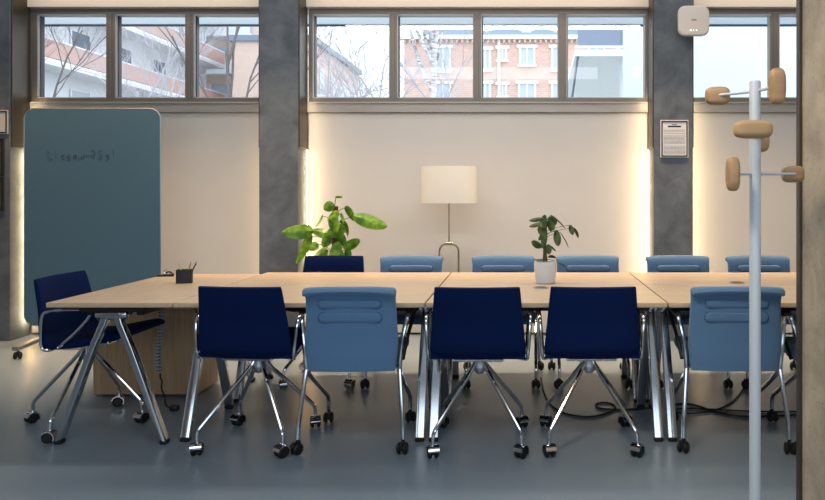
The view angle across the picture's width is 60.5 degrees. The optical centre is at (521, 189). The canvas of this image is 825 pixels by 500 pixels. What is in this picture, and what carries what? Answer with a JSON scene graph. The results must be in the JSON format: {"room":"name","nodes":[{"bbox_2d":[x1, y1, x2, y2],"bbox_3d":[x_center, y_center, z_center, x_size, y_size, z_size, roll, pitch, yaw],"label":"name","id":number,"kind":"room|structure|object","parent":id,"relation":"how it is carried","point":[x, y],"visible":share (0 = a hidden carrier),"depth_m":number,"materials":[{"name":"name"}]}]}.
{"room":"meeting room","nodes":[
{"label":"meeting room","id":0,"kind":"room"},
{"bbox_2d":[0,0,28,340],"bbox_3d":[-4.678,-0.335,6.223,0.365,3.320,0.245,0,0,0],"label":"wall","id":1,"kind":"structure","parent":0,"point":[13,325],"depth_m":6.11,"materials":[{"name":"concrete"}]},
{"bbox_2d":[0,177,3,210],"bbox_3d":[-4.609,0.035,6.090,0.135,0.298,0.016,0,0,0],"label":"framed notice","id":2,"kind":"object","parent":1,"relation":"attached to","point":[1,178],"visible":1,"depth_m":6.09,"materials":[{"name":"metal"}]},
{"bbox_2d":[0,138,3,175],"bbox_3d":[-4.609,-0.289,6.090,0.135,0.333,0.016,0,0,0],"label":"framed notice","id":3,"kind":"object","parent":1,"relation":"attached to","point":[1,139],"visible":1,"depth_m":6.09,"materials":[{"name":"metal"}]},
{"bbox_2d":[0,110,8,133],"bbox_3d":[-4.590,-0.596,6.090,0.172,0.210,0.016,0,0,0],"label":"framed notice","id":4,"kind":"object","parent":1,"relation":"attached to","point":[4,114],"visible":1,"depth_m":6.09,"materials":[{"name":"white paper"}]},
{"bbox_2d":[11,0,30,147],"bbox_3d":[-4.489,-1.175,6.230,0.009,1.600,0.230,0,0,0],"label":"trim","id":5,"kind":"structure","parent":1,"relation":"attached to","point":[20,13],"depth_m":6.22,"materials":[{"name":"metal"}]},
{"bbox_2d":[259,0,306,326],"bbox_3d":[-2.137,-0.335,6.223,0.342,3.320,0.245,0,0,0],"label":"column","id":6,"kind":"structure","parent":0,"point":[282,163],"depth_m":6.10,"materials":[{"name":"concrete"}]},
{"bbox_2d":[299,0,307,148],"bbox_3d":[-1.960,-1.175,6.230,0.009,1.600,0.230,0,0,0],"label":"trim","id":7,"kind":"structure","parent":6,"relation":"attached to","point":[303,10],"depth_m":6.22,"materials":[{"name":"metal"}]},
{"bbox_2d":[307,149,307,255],"bbox_3d":[-1.958,0.427,6.340,0.012,1.595,0.011,0,0,0],"label":"led strip","id":8,"kind":"object","parent":6,"relation":"attached to","point":[307,149],"visible":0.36,"depth_m":6.33,"materials":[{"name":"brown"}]},
{"bbox_2d":[0,333,795,499],"bbox_3d":[-0.500,1.385,1.800,11.000,0.120,9.600,0,0,0],"label":"floor","id":9,"kind":"structure","parent":0,"point":[105,454],"depth_m":3.63,"materials":[{"name":"concrete"}]},
{"bbox_2d":[12,108,160,358],"bbox_3d":[-3.553,0.323,5.744,1.133,2.003,0.672,0,0,0],"label":"whiteboard","id":10,"kind":"object","parent":9,"relation":"on","point":[92,176],"visible":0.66,"depth_m":5.75,"materials":[{"name":"blue glass"}]},
{"bbox_2d":[22,270,164,443],"bbox_3d":[-2.390,0.903,3.957,0.656,0.844,0.647,0,0,-45],"label":"office chair","id":11,"kind":"object","parent":9,"relation":"on","point":[58,328],"visible":0.81,"depth_m":3.92,"materials":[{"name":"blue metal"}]},
{"bbox_2d":[46,274,260,444],"bbox_3d":[-2.143,0.955,4.220,0.651,0.740,1.236,0,0,0],"label":"meeting table","id":12,"kind":"object","parent":9,"relation":"on","point":[146,296],"visible":0.71,"depth_m":3.63,"materials":[{"name":"brown wood"}]},
{"bbox_2d":[157,274,173,276],"bbox_3d":[-2.407,0.576,4.694,0.105,0.017,0.019,0,0,-17],"label":"marker pen","id":13,"kind":"object","parent":12,"relation":"on","point":[158,275],"visible":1,"depth_m":4.69,"materials":[{"name":"black plastic"}]},
{"bbox_2d":[155,309,179,410],"bbox_3d":[-2.139,0.972,4.187,0.159,0.706,0.046,0,0,13],"label":"spine","id":14,"kind":"object","parent":12,"relation":"hanging from","point":[161,312],"visible":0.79,"depth_m":4.19,"materials":[{"name":"grey plastic"}]},
{"bbox_2d":[176,269,192,283],"bbox_3d":[-2.123,0.542,4.372,0.092,0.085,0.060,0,0,-14],"label":"pencil holder","id":15,"kind":"object","parent":12,"relation":"on","point":[183,276],"visible":1,"depth_m":4.34,"materials":[{"name":"black plastic"}]},
{"bbox_2d":[93,307,217,394],"bbox_3d":[-2.422,1.042,4.620,0.685,0.566,0.336,0,0,0],"label":"storage cabinet","id":16,"kind":"object","parent":9,"relation":"on","point":[178,344],"visible":0.38,"depth_m":4.46,"materials":[{"name":"brown wood"}]},
{"bbox_2d":[189,286,320,458],"bbox_3d":[-1.392,0.903,3.680,0.548,0.844,0.533,0,0,4],"label":"office chair","id":17,"kind":"object","parent":9,"relation":"on","point":[236,323],"visible":0.96,"depth_m":3.47,"materials":[{"name":"blue fabric"}]},
{"bbox_2d":[173,285,439,441],"bbox_3d":[-1.157,0.955,3.942,1.301,0.740,0.681,0,0,0],"label":"meeting table","id":18,"kind":"object","parent":9,"relation":"on","point":[407,296],"visible":0.52,"depth_m":3.78,"materials":[{"name":"brown wood"}]},
{"bbox_2d":[278,256,363,388],"bbox_3d":[-1.372,0.903,4.865,0.548,0.844,0.533,0,0,0],"label":"office chair","id":19,"kind":"object","parent":9,"relation":"on","point":[311,263],"visible":0.2,"depth_m":5.07,"materials":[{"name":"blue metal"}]},
{"bbox_2d":[281,196,386,263],"bbox_3d":[-1.515,0.687,5.777,0.851,1.277,0.349,0,0,0],"label":"pothos","id":20,"kind":"object","parent":9,"relation":"on","point":[335,236],"visible":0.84,"depth_m":5.69,"materials":[{"name":"green plant"}]},
{"bbox_2d":[230,272,450,402],"bbox_3d":[-1.157,0.955,4.615,1.301,0.740,0.646,0,0,0],"label":"meeting table","id":21,"kind":"object","parent":9,"relation":"on","point":[269,278],"visible":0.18,"depth_m":4.54,"materials":[{"name":"brown wood"}]},
{"bbox_2d":[290,287,415,454],"bbox_3d":[-0.868,0.903,3.721,0.604,0.843,0.599,0,0,-1],"label":"chair","id":22,"kind":"object","parent":9,"relation":"on","point":[349,329],"visible":0.98,"depth_m":3.50,"materials":[{"name":"blue fabric"}]},
{"bbox_2d":[360,255,443,388],"bbox_3d":[-0.811,0.903,4.884,0.604,0.843,0.599,0,0,0],"label":"chair","id":23,"kind":"object","parent":9,"relation":"on","point":[394,263],"visible":0.23,"depth_m":5.08,"materials":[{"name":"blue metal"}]},
{"bbox_2d":[421,166,476,271],"bbox_3d":[-0.625,0.562,5.950,0.479,1.526,0.360,0,0,0],"label":"floor lamp","id":24,"kind":"object","parent":9,"relation":"on","point":[439,184],"visible":0.72,"depth_m":5.80,"materials":[{"name":"white fabric"}]},
{"bbox_2d":[424,287,531,458],"bbox_3d":[-0.222,0.903,3.660,0.548,0.844,0.533,0,0,0],"label":"office chair","id":25,"kind":"object","parent":9,"relation":"on","point":[479,326],"visible":0.99,"depth_m":3.45,"materials":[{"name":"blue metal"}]},
{"bbox_2d":[463,255,543,388],"bbox_3d":[-0.137,0.903,4.884,0.604,0.843,0.599,0,0,0],"label":"chair","id":26,"kind":"object","parent":9,"relation":"on","point":[485,263],"visible":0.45,"depth_m":5.08,"materials":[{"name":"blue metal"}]},
{"bbox_2d":[442,272,642,402],"bbox_3d":[0.128,0.955,4.615,1.251,0.740,0.646,0,0,0],"label":"meeting table","id":27,"kind":"object","parent":9,"relation":"on","point":[455,278],"visible":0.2,"depth_m":4.54,"materials":[{"name":"brown wood"}]},
{"bbox_2d":[529,214,578,283],"bbox_3d":[0.192,0.370,4.383,0.317,0.431,0.141,0,0,-18],"label":"rubber plant","id":28,"kind":"object","parent":27,"relation":"on","point":[545,269],"visible":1,"depth_m":4.34,"materials":[{"name":"green plant"}]},
{"bbox_2d":[426,285,666,441],"bbox_3d":[0.128,0.955,3.942,1.251,0.740,0.681,0,0,0],"label":"meeting table","id":29,"kind":"object","parent":9,"relation":"on","point":[647,300],"visible":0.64,"depth_m":3.79,"materials":[{"name":"brown wood"}]},
{"bbox_2d":[533,286,548,288],"bbox_3d":[0.113,0.582,4.149,0.090,0.006,0.090,0,0,0],"label":"cable grommet","id":30,"kind":"object","parent":29,"relation":"on","point":[536,287],"visible":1,"depth_m":4.14,"materials":[{"name":"grey plastic"}]},
{"bbox_2d":[548,255,632,388],"bbox_3d":[0.483,0.903,4.884,0.604,0.843,0.599,0,0,0],"label":"chair","id":31,"kind":"object","parent":9,"relation":"on","point":[572,263],"visible":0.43,"depth_m":5.09,"materials":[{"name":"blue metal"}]},
{"bbox_2d":[537,286,645,457],"bbox_3d":[0.355,0.903,3.675,0.548,0.844,0.533,0,0,0],"label":"office chair","id":32,"kind":"object","parent":9,"relation":"on","point":[587,325],"visible":0.99,"depth_m":3.46,"materials":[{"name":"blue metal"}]},
{"bbox_2d":[540,377,649,417],"bbox_3d":[0.291,1.319,4.385,0.458,0.012,0.937,0,0,-44],"label":"cable","id":33,"kind":"object","parent":9,"relation":"on","point":[597,403],"visible":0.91,"depth_m":4.18,"materials":[{"name":"black rubber"}]},
{"bbox_2d":[645,255,732,388],"bbox_3d":[1.146,0.903,4.884,0.604,0.843,0.599,0,0,0],"label":"chair","id":34,"kind":"object","parent":9,"relation":"on","point":[659,263],"visible":0.3,"depth_m":5.08,"materials":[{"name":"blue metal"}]},
{"bbox_2d":[629,272,795,402],"bbox_3d":[1.387,0.955,4.615,1.251,0.740,0.646,0,0,0],"label":"meeting table","id":35,"kind":"object","parent":9,"relation":"on","point":[646,278],"visible":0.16,"depth_m":4.59,"materials":[{"name":"brown wood"}]},
{"bbox_2d":[730,281,743,283],"bbox_3d":[1.352,0.582,4.372,0.090,0.006,0.090,0,0,0],"label":"cable grommet","id":36,"kind":"object","parent":35,"relation":"on","point":[732,282],"visible":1,"depth_m":4.36,"materials":[{"name":"grey plastic"}]},
{"bbox_2d":[646,285,795,441],"bbox_3d":[1.387,0.955,3.942,1.251,0.740,0.681,0,0,0],"label":"meeting table","id":37,"kind":"object","parent":9,"relation":"on","point":[675,296],"visible":0.56,"depth_m":3.81,"materials":[{"name":"brown wood"}]},
{"bbox_2d":[667,286,795,454],"bbox_3d":[1.089,0.903,3.731,0.604,0.843,0.599,0,0,2],"label":"chair","id":38,"kind":"object","parent":9,"relation":"on","point":[717,339],"visible":0.77,"depth_m":3.51,"materials":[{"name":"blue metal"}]},
{"bbox_2d":[675,387,795,413],"bbox_3d":[1.278,1.319,4.514,0.756,0.010,0.832,0,0,0],"label":"cable","id":39,"kind":"object","parent":9,"relation":"on","point":[732,401],"visible":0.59,"depth_m":4.16,"materials":[{"name":"black rubber"}]},
{"bbox_2d":[675,403,795,417],"bbox_3d":[1.259,1.319,4.129,0.742,0.012,0.149,0,0,19],"label":"cable","id":40,"kind":"object","parent":9,"relation":"on","point":[722,413],"visible":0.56,"depth_m":4.08,"materials":[{"name":"black rubber"}]},
{"bbox_2d":[705,68,804,499],"bbox_3d":[0.833,0.456,2.450,0.402,1.738,0.380,0,0,0],"label":"coat stand","id":41,"kind":"object","parent":9,"relation":"on","point":[758,131],"visible":1,"depth_m":2.43,"materials":[{"name":"grey metal"}]},
{"bbox_2d":[725,255,795,388],"bbox_3d":[1.736,0.903,4.884,0.604,0.843,0.599,0,0,0],"label":"chair","id":42,"kind":"object","parent":9,"relation":"on","point":[739,263],"visible":0.23,"depth_m":5.09,"materials":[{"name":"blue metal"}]},
{"bbox_2d":[767,308,795,444],"bbox_3d":[1.664,0.903,3.731,0.604,0.843,0.599,0,0,0],"label":"chair","id":43,"kind":"object","parent":9,"relation":"on","point":[790,341],"visible":0.23,"depth_m":3.75,"materials":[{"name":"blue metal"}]},
{"bbox_2d":[27,0,795,332],"bbox_3d":[-0.500,-0.335,6.450,11.000,3.320,0.300,0,0,0],"label":"wall","id":44,"kind":"structure","parent":0,"point":[33,4],"depth_m":6.30,"materials":[{"name":"paint"}]},
{"bbox_2d":[30,102,258,112],"bbox_3d":[-3.402,-0.755,6.388,2.167,0.095,0.145,0,0,0],"label":"trim","id":45,"kind":"structure","parent":44,"relation":"attached to","point":[161,107],"depth_m":6.33,"materials":[{"name":"metal"}]},
{"bbox_2d":[31,9,258,101],"bbox_3d":[-3.406,-1.233,6.406,2.316,0.856,0.088,0,0,0],"label":"window","id":46,"kind":"structure","parent":44,"relation":"in","point":[113,16],"depth_m":6.37,"materials":[{"name":"grey"}]},
{"bbox_2d":[45,15,795,26],"bbox_3d":[-0.300,-1.828,6.721,9.800,0.494,0.023,0,0,0],"label":"roller blind","id":47,"kind":"object","parent":44,"relation":"attached to","point":[49,21],"depth_m":6.72,"materials":[{"name":"white fabric"}]},
{"bbox_2d":[307,102,647,112],"bbox_3d":[-0.404,-0.755,6.388,3.105,0.095,0.145,0,0,0],"label":"trim","id":48,"kind":"structure","parent":44,"relation":"attached to","point":[312,107],"depth_m":6.33,"materials":[{"name":"metal"}]},
{"bbox_2d":[309,9,647,101],"bbox_3d":[-0.399,-1.233,6.406,3.115,0.856,0.088,0,0,0],"label":"window","id":49,"kind":"structure","parent":44,"relation":"in","point":[394,15],"depth_m":6.37,"materials":[{"name":"grey"}]},
{"bbox_2d":[694,9,795,101],"bbox_3d":[2.730,-1.233,6.406,2.539,0.856,0.088,0,0,0],"label":"window","id":50,"kind":"structure","parent":44,"relation":"in","point":[773,16],"depth_m":6.37,"materials":[{"name":"grey metal"}]},
{"bbox_2d":[694,102,795,112],"bbox_3d":[2.750,-0.755,6.388,2.479,0.095,0.145,0,0,0],"label":"trim","id":51,"kind":"structure","parent":44,"relation":"attached to","point":[699,107],"depth_m":6.33,"materials":[{"name":"metal"}]},
{"bbox_2d":[32,113,795,332],"bbox_3d":[-0.247,0.300,6.385,8.471,2.010,0.050,0,0,0],"label":"wall","id":52,"kind":"structure","parent":0,"point":[587,171],"depth_m":6.36,"materials":[{"name":"paint"}]},
{"bbox_2d":[649,0,692,340],"bbox_3d":[1.330,-0.335,6.223,0.342,3.320,0.245,0,0,0],"label":"column","id":53,"kind":"structure","parent":0,"point":[670,179],"depth_m":6.10,"materials":[{"name":"concrete"}]},
{"bbox_2d":[647,149,648,255],"bbox_3d":[1.151,0.427,6.340,0.012,1.595,0.011,0,0,0],"label":"led strip","id":54,"kind":"object","parent":53,"relation":"attached to","point":[647,149],"visible":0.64,"depth_m":6.34,"materials":[{"name":"white plastic"}]},
{"bbox_2d":[648,0,653,148],"bbox_3d":[1.153,-1.175,6.230,0.009,1.600,0.230,0,0,0],"label":"trim","id":55,"kind":"structure","parent":53,"relation":"attached to","point":[651,2],"depth_m":6.17,"materials":[{"name":"metal"}]},
{"bbox_2d":[660,120,687,157],"bbox_3d":[1.335,-0.449,6.090,0.245,0.328,0.016,0,0,0],"label":"framed notice","id":56,"kind":"object","parent":53,"relation":"attached to","point":[673,133],"visible":1,"depth_m":6.09,"materials":[{"name":"white paper"}]},
{"bbox_2d":[664,124,684,152],"bbox_3d":[1.335,-0.447,6.087,0.189,0.264,0.002,0,0,0],"label":"print","id":57,"kind":"object","parent":56,"relation":"attached to","point":[674,134],"depth_m":6.09,"materials":[{"name":"grey paper"}]},
{"bbox_2d":[678,6,708,35],"bbox_3d":[1.465,-1.444,6.010,0.269,0.260,0.184,0,0,0],"label":"wireless access point","id":58,"kind":"object","parent":53,"relation":"attached to","point":[692,20],"visible":1,"depth_m":5.92,"materials":[{"name":"grey plastic"}]},
{"bbox_2d":[693,0,693,146],"bbox_3d":[1.506,-1.175,6.230,0.009,1.600,0.230,0,0,0],"label":"trim","id":59,"kind":"structure","parent":53,"relation":"attached to","point":[693,0],"depth_m":6.12,"materials":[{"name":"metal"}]},
{"bbox_2d":[802,0,824,499],"bbox_3d":[1.375,-0.335,2.560,0.450,3.320,0.620,0,0,0],"label":"door frame","id":60,"kind":"structure","parent":0,"point":[813,11],"depth_m":2.73,"materials":[{"name":"wood"}]},
{"bbox_2d":[796,0,801,499],"bbox_3d":[1.144,-0.335,2.868,0.012,3.320,0.035,0,0,0],"label":"trim","id":61,"kind":"structure","parent":60,"relation":"attached to","point":[798,2],"depth_m":2.85,"materials":[{"name":"metal"}]},
{"label":"outside","id":62,"kind":"structure","parent":0,"visible":0},
{"bbox_3d":[-10.000,1.410,58.450,100.000,0.130,103.100,0,0,0],"label":"ground","id":63,"kind":"structure","parent":62,"visible":0},
{"bbox_2d":[45,27,105,96],"bbox_3d":[-9.665,-2.201,13.045,5.594,7.166,3.500,0,0,23],"label":"bare tree","id":64,"kind":"object","parent":63,"relation":"on","point":[81,31],"visible":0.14,"depth_m":13.06,"materials":[{"name":"grey plant"}]},
{"bbox_2d":[45,27,225,96],"bbox_3d":[-26.985,-7.175,36.750,10.030,17.000,29.500,0,0,0],"label":"apartment building","id":65,"kind":"structure","parent":63,"relation":"on","point":[80,79],"depth_m":38.68,"materials":[{"name":"white"}]},
{"bbox_2d":[56,27,231,96],"bbox_3d":[-13.374,-3.071,24.410,7.456,8.908,3.917,0,0,23],"label":"bare tree","id":66,"kind":"object","parent":63,"relation":"on","point":[172,60],"visible":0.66,"depth_m":24.25,"materials":[{"name":"grey plant"}]},
{"bbox_2d":[206,27,258,96],"bbox_3d":[-24.300,-8.175,57.500,7.400,19.000,9.000,0,0,0],"label":"apartment building","id":67,"kind":"structure","parent":63,"relation":"on","point":[216,80],"depth_m":54.10,"materials":[{"name":"brick"}]},
{"bbox_2d":[158,27,352,96],"bbox_3d":[-6.616,-3.825,17.094,6.723,10.404,6.095,0,0,7],"label":"bare tree","id":68,"kind":"object","parent":63,"relation":"on","point":[228,56],"visible":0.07,"depth_m":17.10,"materials":[{"name":"grey plant"}]},
{"bbox_2d":[229,35,360,101],"bbox_3d":[-16.800,-4.675,55.000,6.800,12.000,14.400,0,0,0],"label":"brick house","id":69,"kind":"structure","parent":63,"relation":"on","point":[246,54],"depth_m":48.01,"materials":[{"name":"beige brick"}]},
{"bbox_2d":[308,27,437,96],"bbox_3d":[-5.593,-4.079,26.053,5.508,10.937,6.306,0,0,-11],"label":"bare tree","id":70,"kind":"object","parent":63,"relation":"on","point":[369,94],"visible":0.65,"depth_m":26.36,"materials":[{"name":"grey plant"}]},
{"bbox_2d":[308,27,472,96],"bbox_3d":[-6.199,-3.311,28.658,5.762,9.378,7.654,0,0,36],"label":"bare tree","id":71,"kind":"object","parent":63,"relation":"on","point":[334,35],"visible":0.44,"depth_m":28.62,"materials":[{"name":"grey plant"}]},
{"bbox_2d":[340,27,500,96],"bbox_3d":[-3.401,-2.956,26.290,6.077,8.678,4.981,0,0,8],"label":"bare tree","id":72,"kind":"object","parent":63,"relation":"on","point":[443,77],"visible":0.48,"depth_m":25.67,"materials":[{"name":"grey plant"}]},
{"bbox_2d":[408,27,443,96],"bbox_3d":[-3.518,-6.960,19.040,8.862,16.689,8.332,0,0,-35],"label":"birch tree","id":73,"kind":"object","parent":63,"relation":"on","point":[432,51],"visible":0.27,"depth_m":20.51,"materials":[{"name":"white plant"}]},
{"bbox_2d":[400,27,617,96],"bbox_3d":[-0.746,-5.712,44.350,12.691,14.073,9.300,0,0,0],"label":"brick building","id":74,"kind":"structure","parent":63,"relation":"on","point":[518,61],"depth_m":40.00,"materials":[{"name":"orange"}]},
{"bbox_2d":[568,27,795,96],"bbox_3d":[6.361,-3.175,13.000,11.277,9.000,6.000,0,0,0],"label":"building","id":75,"kind":"structure","parent":63,"relation":"on","point":[731,58],"depth_m":10.00,"materials":[{"name":"white"}]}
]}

